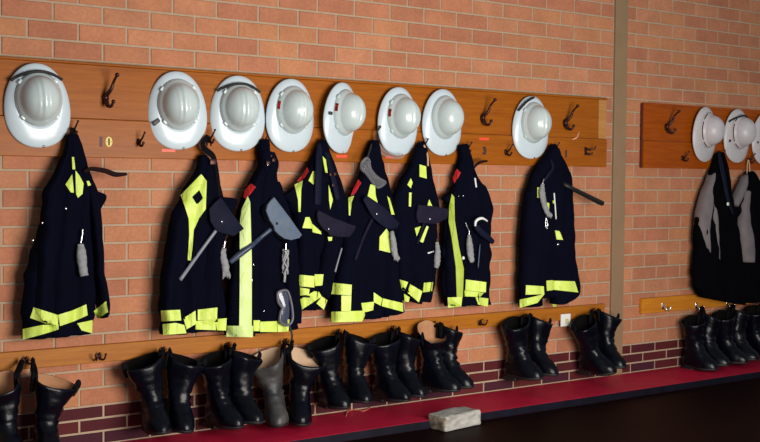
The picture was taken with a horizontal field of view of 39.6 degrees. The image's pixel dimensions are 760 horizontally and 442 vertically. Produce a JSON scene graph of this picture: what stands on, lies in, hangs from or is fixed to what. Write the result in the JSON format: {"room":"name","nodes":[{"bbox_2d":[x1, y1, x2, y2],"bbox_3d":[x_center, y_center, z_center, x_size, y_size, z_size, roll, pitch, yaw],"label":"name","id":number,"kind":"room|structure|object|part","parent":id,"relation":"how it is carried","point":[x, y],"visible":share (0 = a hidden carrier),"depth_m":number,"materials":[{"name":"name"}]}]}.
{"room":"emergency services station","nodes":[
{"label":"emergency services station","id":0,"kind":"room"},
{"bbox_2d":[0,0,759,441],"bbox_3d":[0.961,-0.506,6.802,8.050,3.300,0.241,-1,3,-34],"label":"wall","id":1,"kind":"structure","parent":0,"point":[703,53],"depth_m":6.15,"materials":[{"name":"brick"}]},
{"bbox_2d":[0,303,604,370],"bbox_3d":[-0.321,0.627,5.810,4.384,0.085,0.072,-1,3,-34],"label":"rail","id":2,"kind":"object","parent":1,"relation":"attached to","point":[62,356],"visible":0.73,"depth_m":5.56,"materials":[{"name":"wood"}]},
{"bbox_2d":[0,359,23,441],"bbox_3d":[-1.714,0.869,4.736,0.233,0.450,0.291,0,2,-20],"label":"boot","id":3,"kind":"object","parent":2,"relation":"hanging from","point":[10,381],"visible":1,"depth_m":4.74,"materials":[{"name":"black leather"}]},
{"bbox_2d":[30,358,80,441],"bbox_3d":[-1.535,0.873,4.858,0.221,0.465,0.273,1,2,10],"label":"boot","id":4,"kind":"object","parent":2,"relation":"hanging from","point":[51,393],"visible":1,"depth_m":4.83,"materials":[{"name":"black leather"}]},
{"bbox_2d":[122,350,171,434],"bbox_3d":[-1.131,0.840,5.110,0.220,0.407,0.282,-1,2,-26],"label":"boot","id":5,"kind":"object","parent":2,"relation":"hanging from","point":[145,372],"visible":1,"depth_m":5.10,"materials":[{"name":"black leather"}]},
{"bbox_2d":[163,349,207,433],"bbox_3d":[-0.991,0.846,5.211,0.212,0.409,0.264,1,2,10],"label":"boot","id":6,"kind":"object","parent":2,"relation":"hanging from","point":[182,372],"visible":0.93,"depth_m":5.18,"materials":[{"name":"black leather"}]},
{"bbox_2d":[197,344,243,429],"bbox_3d":[-0.818,0.851,5.315,0.216,0.417,0.278,-1,3,-33],"label":"boot","id":7,"kind":"object","parent":2,"relation":"hanging from","point":[221,412],"visible":0.98,"depth_m":5.30,"materials":[{"name":"black leather"}]},
{"bbox_2d":[228,343,263,424],"bbox_3d":[-0.705,0.845,5.408,0.212,0.410,0.268,0,2,-10],"label":"boot","id":8,"kind":"object","parent":2,"relation":"hanging from","point":[244,366],"visible":0.8,"depth_m":5.37,"materials":[{"name":"black leather"}]},
{"bbox_2d":[254,341,288,427],"bbox_3d":[-0.543,0.862,5.532,0.277,0.435,0.251,2,3,41],"label":"boot","id":9,"kind":"object","parent":2,"relation":"hanging from","point":[269,375],"visible":0.87,"depth_m":5.48,"materials":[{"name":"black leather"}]},
{"bbox_2d":[286,340,329,425],"bbox_3d":[-0.425,0.865,5.596,0.219,0.445,0.275,2,2,28],"label":"boot","id":10,"kind":"object","parent":2,"relation":"hanging from","point":[304,371],"visible":0.99,"depth_m":5.57,"materials":[{"name":"black leather"}]},
{"bbox_2d":[307,331,350,409],"bbox_3d":[-0.286,0.818,5.683,0.221,0.408,0.284,0,2,-22],"label":"boot","id":11,"kind":"object","parent":2,"relation":"hanging from","point":[331,392],"visible":0.97,"depth_m":5.66,"materials":[{"name":"black leather"}]},
{"bbox_2d":[342,330,377,403],"bbox_3d":[-0.091,0.804,5.785,0.213,0.407,0.278,-1,2,-24],"label":"boot","id":12,"kind":"object","parent":2,"relation":"hanging from","point":[356,349],"visible":0.93,"depth_m":5.75,"materials":[{"name":"black leather"}]},
{"bbox_2d":[367,328,410,402],"bbox_3d":[0.036,0.818,5.885,0.215,0.406,0.280,-1,2,-27],"label":"boot","id":13,"kind":"object","parent":2,"relation":"hanging from","point":[387,387],"visible":0.95,"depth_m":5.87,"materials":[{"name":"black leather"}]},
{"bbox_2d":[394,327,426,397],"bbox_3d":[0.185,0.807,5.978,0.194,0.405,0.278,-1,3,-32],"label":"boot","id":14,"kind":"object","parent":2,"relation":"hanging from","point":[406,354],"visible":0.76,"depth_m":5.94,"materials":[{"name":"black leather"}]},
{"bbox_2d":[417,320,460,393],"bbox_3d":[0.335,0.791,6.071,0.280,0.416,0.208,2,4,36],"label":"boot","id":15,"kind":"object","parent":2,"relation":"hanging from","point":[434,375],"visible":0.97,"depth_m":6.06,"materials":[{"name":"black leather"}]},
{"bbox_2d":[438,322,473,388],"bbox_3d":[0.417,0.789,6.144,0.192,0.402,0.262,-1,2,-24],"label":"boot","id":16,"kind":"object","parent":2,"relation":"hanging from","point":[450,348],"visible":0.67,"depth_m":6.11,"materials":[{"name":"black leather"}]},
{"bbox_2d":[501,315,542,380],"bbox_3d":[0.849,0.781,6.442,0.229,0.404,0.282,0,2,-20],"label":"boot","id":17,"kind":"object","parent":2,"relation":"hanging from","point":[518,365],"visible":1,"depth_m":6.41,"materials":[{"name":"black leather"}]},
{"bbox_2d":[524,313,558,375],"bbox_3d":[0.980,0.769,6.531,0.217,0.406,0.271,0,2,-3],"label":"boot","id":18,"kind":"object","parent":2,"relation":"hanging from","point":[539,330],"visible":0.78,"depth_m":6.49,"materials":[{"name":"black leather"}]},
{"bbox_2d":[560,314,570,326],"bbox_3d":[1.201,0.641,6.831,0.084,0.080,0.010,-1,3,-34],"label":"card","id":19,"kind":"object","parent":2,"relation":"attached to","point":[564,318],"visible":0.97,"depth_m":6.82,"materials":[{"name":"white paper"}]},
{"bbox_2d":[570,310,616,375],"bbox_3d":[1.348,0.796,6.760,0.271,0.414,0.278,-1,3,-30],"label":"boot","id":20,"kind":"object","parent":2,"relation":"hanging from","point":[591,360],"visible":1,"depth_m":6.74,"materials":[{"name":"black leather"}]},
{"bbox_2d":[594,308,626,368],"bbox_3d":[1.476,0.768,6.859,0.211,0.407,0.275,0,2,0],"label":"boot","id":21,"kind":"object","parent":2,"relation":"hanging from","point":[607,324],"visible":0.74,"depth_m":6.83,"materials":[{"name":"black leather"}]},
{"bbox_2d":[0,56,607,166],"bbox_3d":[-0.301,-0.550,5.742,4.377,0.454,0.123,-1,3,-34],"label":"coat rack","id":22,"kind":"object","parent":1,"relation":"attached to","point":[117,93],"visible":0.51,"depth_m":5.62,"materials":[{"name":"wood"}]},
{"bbox_2d":[4,63,70,147],"bbox_3d":[-1.553,-0.534,4.852,0.307,0.391,0.158,-1,3,-33],"label":"helmet","id":23,"kind":"object","parent":22,"relation":"hanging from","point":[37,114],"visible":1,"depth_m":4.84,"materials":[{"name":"white plastic"}]},
{"bbox_2d":[20,128,126,339],"bbox_3d":[-1.437,0.051,4.955,0.488,0.980,0.149,-1,3,-34],"label":"jacket","id":24,"kind":"object","parent":22,"relation":"hanging from","point":[57,302],"visible":1,"depth_m":4.90,"materials":[{"name":"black fabric"}]},
{"bbox_2d":[76,229,88,276],"bbox_3d":[-1.388,0.148,4.921,0.054,0.222,0.041,-1,3,-34],"label":"glove","id":25,"kind":"object","parent":24,"relation":"hanging from","point":[81,255],"visible":1,"depth_m":4.91,"materials":[{"name":"grey fabric"}]},
{"bbox_2d":[148,71,206,149],"bbox_3d":[-0.980,-0.551,5.233,0.308,0.391,0.158,-1,3,-28],"label":"helmet","id":26,"kind":"object","parent":22,"relation":"hanging from","point":[177,113],"visible":1,"depth_m":5.23,"materials":[{"name":"white plastic"}]},
{"bbox_2d":[158,134,237,334],"bbox_3d":[-0.912,0.061,5.303,0.422,0.999,0.147,-1,3,-34],"label":"jacket","id":27,"kind":"object","parent":22,"relation":"hanging from","point":[195,303],"visible":0.98,"depth_m":5.26,"materials":[{"name":"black fabric"}]},
{"bbox_2d":[179,197,243,280],"bbox_3d":[-0.847,0.087,5.283,0.360,0.413,0.039,-1,3,-36],"label":"tool","id":28,"kind":"object","parent":27,"relation":"attached to","point":[222,220],"visible":1,"depth_m":5.29,"materials":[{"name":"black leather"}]},
{"bbox_3d":[-0.905,0.165,5.246,0.220,0.258,0.034,-1,3,-39],"label":"handle","id":29,"kind":"part","parent":28,"relation":"part of","materials":[{"name":"grey metal"}]},
{"bbox_3d":[-0.775,-0.022,5.322,0.194,0.198,0.016,-1,3,-34],"label":"blade","id":30,"kind":"part","parent":28,"relation":"part of","materials":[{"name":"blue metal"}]},
{"bbox_2d":[221,241,230,278],"bbox_3d":[-0.786,0.197,5.333,0.060,0.193,0.036,-1,3,-34],"label":"glove","id":31,"kind":"object","parent":27,"relation":"hanging from","point":[224,261],"visible":1,"depth_m":5.32,"materials":[{"name":"grey fabric"}]},
{"bbox_2d":[210,76,264,150],"bbox_3d":[-0.703,-0.555,5.418,0.307,0.391,0.158,-1,3,-30],"label":"helmet","id":32,"kind":"object","parent":22,"relation":"hanging from","point":[237,115],"visible":1,"depth_m":5.41,"materials":[{"name":"white plastic"}]},
{"bbox_2d":[224,139,301,336],"bbox_3d":[-0.604,0.082,5.506,0.442,1.023,0.153,-1,3,-34],"label":"jacket","id":33,"kind":"object","parent":22,"relation":"hanging from","point":[252,308],"visible":0.94,"depth_m":5.46,"materials":[{"name":"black fabric"}]},
{"bbox_2d":[229,197,301,263],"bbox_3d":[-0.587,0.047,5.444,0.412,0.341,0.050,-1,3,-34],"label":"tool","id":34,"kind":"object","parent":33,"relation":"attached to","point":[280,224],"visible":1,"depth_m":5.46,"materials":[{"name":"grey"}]},
{"bbox_3d":[-0.658,0.126,5.401,0.243,0.185,0.050,-1,3,-34],"label":"handle","id":35,"kind":"part","parent":34,"relation":"part of","materials":[{"name":"metal"}]},
{"bbox_3d":[-0.501,-0.012,5.493,0.213,0.226,0.016,-1,3,-34],"label":"blade","id":36,"kind":"part","parent":34,"relation":"part of","materials":[{"name":"grey metal"}]},
{"bbox_2d":[276,289,293,339],"bbox_3d":[-0.499,0.493,5.534,0.108,0.277,0.030,-1,3,-34],"label":"goggles","id":37,"kind":"object","parent":33,"relation":"hanging from","point":[283,296],"visible":1,"depth_m":5.53,"materials":[{"name":"grey plastic"}]},
{"bbox_2d":[282,243,288,281],"bbox_3d":[-0.496,0.218,5.525,0.039,0.207,0.034,-1,3,-34],"label":"rope","id":38,"kind":"object","parent":33,"relation":"hanging from","point":[285,258],"visible":1,"depth_m":5.52,"materials":[{"name":"grey fabric"}]},
{"bbox_2d":[265,79,313,151],"bbox_3d":[-0.434,-0.562,5.596,0.307,0.391,0.158,-1,3,-39],"label":"helmet","id":39,"kind":"object","parent":22,"relation":"hanging from","point":[289,119],"visible":1,"depth_m":5.57,"materials":[{"name":"white plastic"}]},
{"bbox_3d":[-0.325,-0.773,5.770,4.375,0.012,0.032,-1,3,-34],"label":"moulding","id":40,"kind":"part","parent":22,"relation":"part of","materials":[{"name":"brown wood"}]},
{"bbox_2d":[284,139,347,310],"bbox_3d":[-0.344,0.016,5.676,0.406,0.922,0.154,-1,3,-34],"label":"jacket","id":41,"kind":"object","parent":22,"relation":"hanging from","point":[320,187],"visible":0.91,"depth_m":5.64,"materials":[{"name":"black fabric"}]},
{"bbox_2d":[316,210,355,271],"bbox_3d":[-0.241,0.109,5.680,0.244,0.339,0.042,-1,3,-34],"label":"tool","id":42,"kind":"object","parent":41,"relation":"hanging from","point":[334,227],"visible":1,"depth_m":5.66,"materials":[{"name":"grey"}]},
{"bbox_3d":[-0.236,0.014,5.669,0.244,0.148,0.016,-1,3,-34],"label":"blade","id":43,"kind":"part","parent":42,"relation":"part of","materials":[{"name":"black metal"}]},
{"bbox_3d":[-0.226,0.211,5.709,0.048,0.133,0.016,0,2,-21],"label":"handle","id":44,"kind":"part","parent":42,"relation":"part of","materials":[{"name":"grey metal"}]},
{"bbox_2d":[323,82,365,153],"bbox_3d":[-0.156,-0.566,5.785,0.158,0.391,0.307,2,3,34],"label":"helmet","id":45,"kind":"object","parent":22,"relation":"hanging from","point":[344,113],"visible":1,"depth_m":5.73,"materials":[{"name":"white plastic"}]},
{"bbox_2d":[330,140,404,321],"bbox_3d":[-0.070,0.048,5.868,0.492,1.004,0.150,-1,3,-34],"label":"jacket","id":46,"kind":"object","parent":22,"relation":"hanging from","point":[368,287],"visible":0.89,"depth_m":5.84,"materials":[{"name":"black fabric"}]},
{"bbox_2d":[353,195,398,260],"bbox_3d":[-0.023,0.036,5.830,0.296,0.359,0.042,-1,3,-34],"label":"tool","id":47,"kind":"object","parent":46,"relation":"attached to","point":[379,213],"visible":1,"depth_m":5.81,"materials":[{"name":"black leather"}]},
{"bbox_3d":[-0.095,0.101,5.788,0.127,0.231,0.037,-1,3,-34],"label":"handle","id":48,"kind":"part","parent":47,"relation":"part of","materials":[{"name":"black metal"}]},
{"bbox_3d":[0.006,-0.049,5.835,0.241,0.190,0.016,-1,3,-34],"label":"blade","id":49,"kind":"part","parent":47,"relation":"part of","materials":[{"name":"metal"}]},
{"bbox_2d":[390,231,399,261],"bbox_3d":[0.080,0.140,5.878,0.063,0.176,0.034,-1,3,-34],"label":"glove","id":50,"kind":"object","parent":46,"relation":"hanging from","point":[393,243],"visible":1,"depth_m":5.86,"materials":[{"name":"grey fabric"}]},
{"bbox_2d":[366,144,371,160],"bbox_3d":[-0.048,-0.305,5.841,0.171,0.252,0.065,-1,3,-34],"label":"hook","id":51,"kind":"object","parent":22,"relation":"attached to","point":[371,144],"visible":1,"depth_m":5.83,"materials":[{"name":"black metal"}]},
{"bbox_2d":[375,125,381,139],"bbox_3d":[0.056,-0.444,5.960,0.193,0.189,0.024,-1,3,-34],"label":"hook","id":52,"kind":"object","parent":22,"relation":"hanging from","point":[380,126],"visible":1,"depth_m":5.92,"materials":[{"name":"black metal"}]},
{"bbox_2d":[377,87,420,155],"bbox_3d":[0.153,-0.567,5.988,0.307,0.390,0.158,-2,3,-42],"label":"helmet","id":53,"kind":"object","parent":22,"relation":"hanging from","point":[399,115],"visible":1,"depth_m":5.95,"materials":[{"name":"white plastic"}]},
{"bbox_2d":[392,141,439,303],"bbox_3d":[0.207,0.009,6.044,0.338,0.941,0.152,-1,3,-34],"label":"jacket","id":54,"kind":"object","parent":22,"relation":"hanging from","point":[416,186],"visible":0.83,"depth_m":6.00,"materials":[{"name":"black fabric"}]},
{"bbox_2d":[415,205,448,244],"bbox_3d":[0.297,0.019,6.040,0.234,0.228,0.034,-1,3,-34],"label":"tool","id":55,"kind":"object","parent":54,"relation":"attached to","point":[424,214],"visible":1,"depth_m":6.01,"materials":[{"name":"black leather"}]},
{"bbox_3d":[0.230,0.069,6.004,0.069,0.130,0.018,-2,3,-43],"label":"handle","id":56,"kind":"part","parent":55,"relation":"part of","materials":[{"name":"blue leather"}]},
{"bbox_3d":[0.300,-0.038,6.034,0.234,0.112,0.016,-1,3,-34],"label":"blade","id":57,"kind":"part","parent":55,"relation":"part of","materials":[{"name":"black metal"}]},
{"bbox_2d":[434,242,440,267],"bbox_3d":[0.332,0.198,6.114,0.043,0.155,0.038,-1,3,-34],"label":"glove","id":58,"kind":"object","parent":54,"relation":"hanging from","point":[437,256],"visible":1,"depth_m":6.10,"materials":[{"name":"grey fabric"}]},
{"bbox_2d":[422,89,463,155],"bbox_3d":[0.410,-0.577,6.163,0.307,0.390,0.150,-1,3,-39],"label":"helmet","id":59,"kind":"object","parent":22,"relation":"hanging from","point":[443,116],"visible":1,"depth_m":6.13,"materials":[{"name":"white plastic"}]},
{"bbox_2d":[440,144,493,307],"bbox_3d":[0.523,0.028,6.259,0.374,0.972,0.152,-1,3,-34],"label":"jacket","id":60,"kind":"object","parent":22,"relation":"hanging from","point":[462,284],"visible":0.97,"depth_m":6.21,"materials":[{"name":"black fabric"}]},
{"bbox_2d":[465,222,474,262],"bbox_3d":[0.525,0.126,6.195,0.065,0.238,0.038,-1,3,-34],"label":"glove","id":61,"kind":"object","parent":60,"relation":"hanging from","point":[469,245],"visible":1,"depth_m":6.19,"materials":[{"name":"grey fabric"}]},
{"bbox_2d":[474,217,494,267],"bbox_3d":[0.613,0.126,6.219,0.170,0.303,0.048,-1,3,-34],"label":"tool","id":62,"kind":"object","parent":60,"relation":"attached to","point":[477,228],"visible":1,"depth_m":6.21,"materials":[{"name":"black plastic"}]},
{"bbox_3d":[0.584,0.206,6.221,0.021,0.142,0.008,-1,3,-34],"label":"rod","id":63,"kind":"part","parent":62,"relation":"part of","materials":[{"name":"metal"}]},
{"bbox_3d":[0.596,0.003,6.191,0.115,0.054,0.025,-2,3,-42],"label":"cord","id":64,"kind":"part","parent":62,"relation":"part of","materials":[{"name":"white fabric"}]},
{"bbox_2d":[512,96,551,158],"bbox_3d":[0.986,-0.582,6.542,0.307,0.390,0.158,-1,3,-36],"label":"helmet","id":65,"kind":"object","parent":22,"relation":"hanging from","point":[532,122],"visible":1,"depth_m":6.51,"materials":[{"name":"white plastic"}]},
{"bbox_2d":[517,144,580,307],"bbox_3d":[1.065,0.029,6.617,0.498,1.027,0.150,-1,3,-34],"label":"jacket","id":66,"kind":"object","parent":22,"relation":"hanging from","point":[548,268],"visible":0.98,"depth_m":6.56,"materials":[{"name":"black fabric"}]},
{"bbox_2d":[539,179,552,218],"bbox_3d":[1.019,-0.138,6.507,0.089,0.245,0.054,-1,3,-34],"label":"glove","id":67,"kind":"object","parent":66,"relation":"hanging from","point":[542,196],"visible":1,"depth_m":6.49,"materials":[{"name":"grey fabric"}]},
{"bbox_3d":[1.091,-0.093,6.574,0.010,0.164,0.038,2,3,39],"label":"pale cord","id":68,"kind":"part","parent":66,"relation":"part of","materials":[{"name":"white fabric"}]},
{"bbox_2d":[563,182,603,205],"bbox_3d":[1.280,-0.179,6.712,0.346,0.166,0.078,-1,3,-34],"label":"tool","id":69,"kind":"object","parent":66,"relation":"attached to","point":[589,197],"visible":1,"depth_m":6.69,"materials":[{"name":"black metal"}]},
{"bbox_2d":[609,0,627,375],"bbox_3d":[1.600,-0.535,7.086,0.114,3.154,0.034,-1,3,-34],"label":"trim","id":70,"kind":"structure","parent":1,"relation":"attached to","point":[620,6],"depth_m":7.08,"materials":[{"name":"beige paint"}]},
{"bbox_2d":[639,103,759,169],"bbox_3d":[2.984,-0.604,7.928,2.832,0.442,0.123,-1,3,-34],"label":"coat rack","id":71,"kind":"object","parent":1,"relation":"attached to","point":[674,124],"visible":0.68,"depth_m":7.35,"materials":[{"name":"red wood"}]},
{"bbox_2d":[692,107,724,161],"bbox_3d":[2.356,-0.613,7.459,0.307,0.390,0.150,-2,3,-44],"label":"helmet","id":72,"kind":"object","parent":71,"relation":"hanging from","point":[708,129],"visible":1,"depth_m":7.41,"materials":[{"name":"white plastic"}]},
{"bbox_2d":[691,151,745,304],"bbox_3d":[2.432,0.059,7.519,0.547,1.118,0.166,-1,3,-34],"label":"coat","id":73,"kind":"object","parent":71,"relation":"hanging from","point":[717,271],"visible":1,"depth_m":7.44,"materials":[{"name":"black fabric"}]},
{"bbox_2d":[723,109,756,162],"bbox_3d":[2.646,-0.618,7.651,0.307,0.391,0.150,-1,3,-37],"label":"helmet","id":74,"kind":"object","parent":71,"relation":"hanging from","point":[740,131],"visible":0.98,"depth_m":7.61,"materials":[{"name":"white plastic"}]},
{"bbox_2d":[732,159,759,302],"bbox_3d":[2.744,0.073,7.739,0.493,1.048,0.148,-1,3,-34],"label":"coat","id":75,"kind":"object","parent":71,"relation":"hanging from","point":[746,195],"visible":0.83,"depth_m":7.65,"materials":[{"name":"black fabric"}]},
{"bbox_2d":[751,116,759,163],"bbox_3d":[2.911,-0.610,7.828,0.307,0.391,0.150,-1,3,-37],"label":"helmet","id":76,"kind":"object","parent":71,"relation":"hanging from","point":[755,144],"visible":0.87,"depth_m":7.80,"materials":[{"name":"white plastic"}]},
{"bbox_2d":[639,294,759,313],"bbox_3d":[2.970,0.572,7.999,2.811,0.120,0.075,-1,3,-34],"label":"rail","id":77,"kind":"object","parent":1,"relation":"attached to","point":[691,301],"visible":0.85,"depth_m":7.42,"materials":[{"name":"brown wood"}]},
{"bbox_2d":[681,306,718,370],"bbox_3d":[2.209,0.832,7.380,0.229,0.440,0.322,0,2,-5],"label":"boot","id":78,"kind":"object","parent":77,"relation":"hanging from","point":[695,356],"visible":1,"depth_m":7.32,"materials":[{"name":"black leather"}]},
{"bbox_2d":[697,307,729,366],"bbox_3d":[2.352,0.823,7.422,0.171,0.422,0.284,-1,3,-30],"label":"boot","id":79,"kind":"object","parent":77,"relation":"hanging from","point":[711,328],"visible":0.65,"depth_m":7.39,"materials":[{"name":"black leather"}]},
{"bbox_2d":[711,304,748,363],"bbox_3d":[2.485,0.821,7.569,0.232,0.417,0.330,0,2,-3],"label":"boot","id":80,"kind":"object","parent":77,"relation":"hanging from","point":[725,342],"visible":0.73,"depth_m":7.49,"materials":[{"name":"black leather"}]},
{"bbox_2d":[726,305,759,360],"bbox_3d":[2.622,0.816,7.601,0.185,0.405,0.280,-1,3,-31],"label":"boot","id":81,"kind":"object","parent":77,"relation":"hanging from","point":[741,319],"visible":0.66,"depth_m":7.57,"materials":[{"name":"black leather"}]},
{"bbox_2d":[742,303,759,356],"bbox_3d":[2.771,0.808,7.759,0.227,0.404,0.340,0,2,-1],"label":"boot","id":82,"kind":"object","parent":77,"relation":"hanging from","point":[752,332],"visible":0.61,"depth_m":7.69,"materials":[{"name":"black leather"}]},
{"bbox_2d":[345,378,759,441],"bbox_3d":[1.282,1.313,2.262,12.600,0.080,8.200,-1,3,-34],"label":"floor","id":83,"kind":"structure","parent":0,"point":[725,412],"depth_m":5.93,"materials":[{"name":"black"}]},
{"bbox_2d":[122,359,759,441],"bbox_3d":[1.135,1.083,6.582,8.050,0.046,0.435,-1,3,-34],"label":"ledge","id":84,"kind":"object","parent":83,"relation":"on","point":[413,416],"visible":1,"depth_m":6.15,"materials":[{"name":"red paint"}]},
{"bbox_2d":[428,406,480,431],"bbox_3d":[0.412,1.084,5.796,0.296,0.091,0.141,-2,3,-42],"label":"block","id":85,"kind":"object","parent":83,"relation":"on","point":[450,419],"visible":1,"depth_m":5.74,"materials":[{"name":"white stone"}]}
]}

